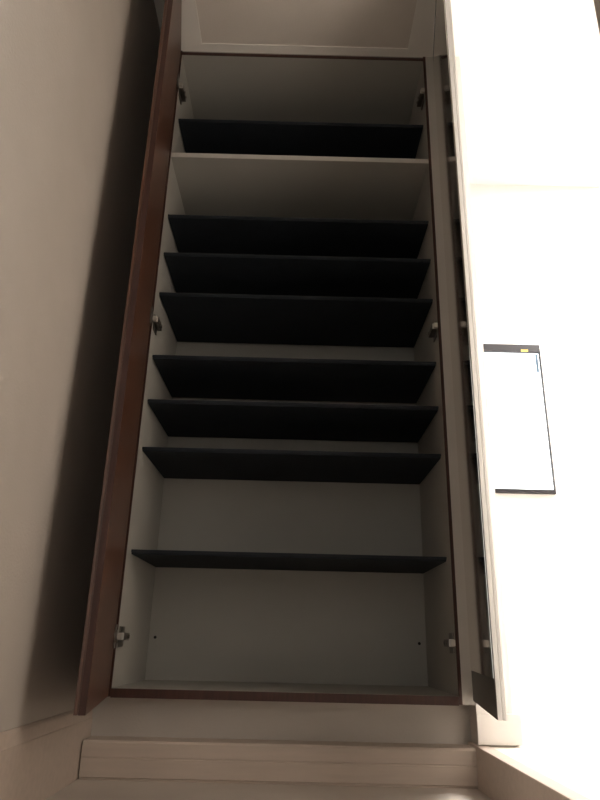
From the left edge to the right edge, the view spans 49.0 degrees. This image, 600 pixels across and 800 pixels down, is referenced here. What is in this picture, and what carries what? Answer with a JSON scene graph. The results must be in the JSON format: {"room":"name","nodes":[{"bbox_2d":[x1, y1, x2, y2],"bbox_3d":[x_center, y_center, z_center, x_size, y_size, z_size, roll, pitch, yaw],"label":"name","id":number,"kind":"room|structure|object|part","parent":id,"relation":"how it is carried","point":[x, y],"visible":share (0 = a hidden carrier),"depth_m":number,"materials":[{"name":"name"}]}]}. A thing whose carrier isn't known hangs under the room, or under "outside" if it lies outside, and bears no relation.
{"room":"entrance hall","nodes":[
{"label":"entrance hall","id":0,"kind":"room"},
{"bbox_2d":[0,0,160,731],"bbox_3d":[-0.498,-0.687,0.404,0.080,2.332,3.945,1,-20,0],"label":"wall","id":1,"kind":"structure","parent":0,"point":[77,77],"depth_m":1.29,"materials":[{"name":"beige paper"}]},
{"bbox_2d":[0,709,92,799],"bbox_3d":[-0.474,0.190,-0.093,0.009,0.144,3.460,1,-20,0],"label":"baseboard","id":2,"kind":"structure","parent":1,"relation":"attached to","point":[39,759],"depth_m":1.24,"materials":[{"name":"laminate"}]},
{"bbox_2d":[46,779,491,799],"bbox_3d":[-0.037,0.315,-0.134,0.890,0.100,3.460,1,-20,0],"label":"floor","id":3,"kind":"structure","parent":0,"point":[78,789],"depth_m":1.36,"materials":[{"name":"plastic"}]},
{"bbox_2d":[91,697,470,744],"bbox_3d":[-0.051,0.893,1.670,0.898,0.264,0.325,1,-20,0],"label":"wall","id":4,"kind":"structure","parent":0,"point":[129,717],"depth_m":1.55,"materials":[{"name":"beige paint"}]},
{"bbox_2d":[79,736,477,788],"bbox_3d":[-0.047,0.818,1.487,0.878,0.078,0.070,1,-20,0],"label":"baseboard","id":5,"kind":"structure","parent":4,"relation":"attached to","point":[122,758],"depth_m":1.46,"materials":[{"name":"laminate"}]},
{"bbox_2d":[476,712,522,745],"bbox_3d":[0.445,0.953,2.052,0.101,0.064,1.208,1,-20,0],"label":"baseboard","id":6,"kind":"structure","parent":4,"relation":"attached to","point":[490,731],"depth_m":1.49,"materials":[{"name":"white wood"}]},
{"bbox_2d":[73,0,506,720],"bbox_3d":[-0.001,-0.238,1.825,0.872,1.965,0.792,1,-20,0],"label":"cabinet","id":7,"kind":"object","parent":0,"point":[295,502],"visible":1,"depth_m":1.95,"materials":[{"name":"brown wood"}]},
{"bbox_3d":[-0.390,-0.313,1.648,0.021,1.958,0.420,5,-21,-9],"label":"door","id":8,"kind":"part","parent":7,"relation":"part of","materials":[{"name":"brown wood"}]},
{"bbox_3d":[-0.424,-0.176,2.022,0.018,1.963,0.370,1,-20,0],"label":"panel","id":9,"kind":"part","parent":7,"relation":"part of","materials":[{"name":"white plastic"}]},
{"bbox_3d":[-0.036,0.745,1.684,0.800,0.018,0.364,1,-20,0],"label":"panel","id":10,"kind":"part","parent":7,"relation":"part of","materials":[{"name":"white plastic"}]},
{"bbox_3d":[-0.017,-0.104,2.194,0.800,1.928,0.006,1,-20,0],"label":"panel","id":11,"kind":"part","parent":7,"relation":"part of","materials":[{"name":"white plastic"}]},
{"bbox_2d":[132,552,445,573],"bbox_3d":[-0.029,0.447,1.808,0.795,0.011,0.312,1,-20,0],"label":"shelf","id":12,"kind":"object","parent":7,"relation":"attached to","point":[155,562],"depth_m":1.77,"materials":[{"name":"black wood"}]},
{"bbox_2d":[143,449,440,483],"bbox_3d":[-0.023,0.194,1.901,0.795,0.011,0.312,1,-20,0],"label":"shelf","id":13,"kind":"object","parent":7,"relation":"attached to","point":[171,466],"depth_m":1.87,"materials":[{"name":"black wood"}]},
{"bbox_2d":[148,401,437,442],"bbox_3d":[-0.020,0.067,1.948,0.795,0.011,0.312,1,-20,0],"label":"shelf","id":14,"kind":"object","parent":7,"relation":"attached to","point":[177,421],"depth_m":1.93,"materials":[{"name":"black wood"}]},
{"bbox_2d":[153,357,435,402],"bbox_3d":[-0.017,-0.057,1.994,0.795,0.011,0.312,1,-20,0],"label":"shelf","id":15,"kind":"object","parent":7,"relation":"attached to","point":[248,379],"depth_m":1.97,"materials":[{"name":"black wood"}]},
{"bbox_2d":[160,294,431,347],"bbox_3d":[-0.013,-0.244,2.063,0.795,0.011,0.312,1,-20,0],"label":"shelf","id":16,"kind":"object","parent":7,"relation":"attached to","point":[193,320],"depth_m":2.04,"materials":[{"name":"black wood"}]},
{"bbox_2d":[164,254,429,298],"bbox_3d":[-0.010,-0.371,2.110,0.795,0.011,0.312,1,-20,0],"label":"shelf","id":17,"kind":"object","parent":7,"relation":"attached to","point":[252,274],"depth_m":2.05,"materials":[{"name":"black wood"}]},
{"bbox_2d":[168,216,427,258],"bbox_3d":[-0.007,-0.498,2.156,0.795,0.011,0.312,1,-20,0],"label":"shelf","id":18,"kind":"object","parent":7,"relation":"attached to","point":[189,234],"depth_m":2.08,"materials":[{"name":"black wood"}]},
{"bbox_2d":[171,157,427,220],"bbox_3d":[-0.002,-0.690,2.215,0.800,0.016,0.360,1,-20,0],"label":"shelf","id":19,"kind":"object","parent":7,"relation":"attached to","point":[293,187],"depth_m":2.16,"materials":[{"name":"white wood"}]},
{"bbox_2d":[179,120,422,158],"bbox_3d":[0.001,-0.845,2.285,0.795,0.011,0.312,1,-20,0],"label":"shelf","id":20,"kind":"object","parent":7,"relation":"attached to","point":[250,137],"depth_m":2.20,"materials":[{"name":"black wood"}]},
{"bbox_3d":[0.007,-1.080,2.357,0.800,0.017,0.364,1,-20,0],"label":"panel","id":21,"kind":"part","parent":7,"relation":"part of","materials":[{"name":"white plastic"}]},
{"bbox_3d":[0.394,-0.156,2.024,0.018,1.963,0.370,1,-20,0],"label":"panel","id":22,"kind":"part","parent":7,"relation":"part of","materials":[{"name":"white plastic"}]},
{"bbox_2d":[433,0,493,678],"bbox_3d":[0.389,-0.306,1.657,0.001,1.841,0.413,-2,-20,8],"label":"mirror","id":23,"kind":"object","parent":7,"relation":"attached to","point":[471,549],"depth_m":1.58,"materials":[{"name":"silver"}]},
{"bbox_3d":[0.398,-0.296,1.652,0.015,1.952,0.418,-2,-20,8],"label":"door","id":24,"kind":"part","parent":7,"relation":"part of","materials":[{"name":"white wood"}]},
{"bbox_2d":[455,57,512,713],"bbox_3d":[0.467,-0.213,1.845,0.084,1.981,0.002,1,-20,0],"label":"door","id":25,"kind":"structure","parent":7,"relation":"attached to","point":[503,634],"depth_m":1.75,"materials":[{"name":"white wood"}]},
{"bbox_2d":[196,0,416,47],"bbox_3d":[0.057,-1.722,0.791,0.981,0.098,3.785,1,-20,0],"label":"ceiling","id":26,"kind":"structure","parent":0,"point":[342,23],"depth_m":2.08,"materials":[{"name":"paint"}]},
{"bbox_2d":[459,0,599,186],"bbox_3d":[1.592,-1.967,1.334,2.079,0.100,4.600,1,-20,0],"label":"ceiling","id":27,"kind":"structure","parent":0,"point":[530,69],"depth_m":2.89,"materials":[{"name":"paint"}]},
{"bbox_2d":[469,0,599,746],"bbox_3d":[0.481,-0.710,0.858,0.083,2.732,4.600,1,-20,0],"label":"wall","id":28,"kind":"structure","parent":0,"point":[473,723],"depth_m":1.50,"materials":[{"name":"beige paper"}]},
{"bbox_2d":[154,0,474,56],"bbox_3d":[0.056,-1.675,0.774,0.981,0.002,3.785,1,-20,0],"label":"trim","id":29,"kind":"structure","parent":28,"relation":"attached to","point":[421,41],"depth_m":2.14,"materials":[{"name":"paint"}]},
{"bbox_2d":[470,184,599,705],"bbox_3d":[1.546,0.108,3.083,2.262,2.785,0.120,1,-20,0],"label":"wall","id":30,"kind":"structure","parent":0,"point":[537,248],"depth_m":3.02,"materials":[{"name":"paper"}]},
{"bbox_2d":[483,344,555,494],"bbox_3d":[0.838,0.073,3.028,0.592,0.721,0.034,1,-20,0],"label":"whiteboard","id":31,"kind":"object","parent":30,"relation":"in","point":[518,418],"depth_m":3.02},
{"bbox_2d":[492,704,599,799],"bbox_3d":[1.504,0.511,0.419,2.138,0.183,4.600,1,-20,0],"label":"floor","id":32,"kind":"structure","parent":0,"point":[561,743],"depth_m":1.52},
{"bbox_2d":[468,741,590,799],"bbox_3d":[0.425,0.301,-0.081,0.032,0.185,3.540,1,-20,0],"label":"step","id":33,"kind":"structure","parent":32,"relation":"attached to","point":[501,776],"depth_m":1.24,"materials":[{"name":"laminate"}]}
]}

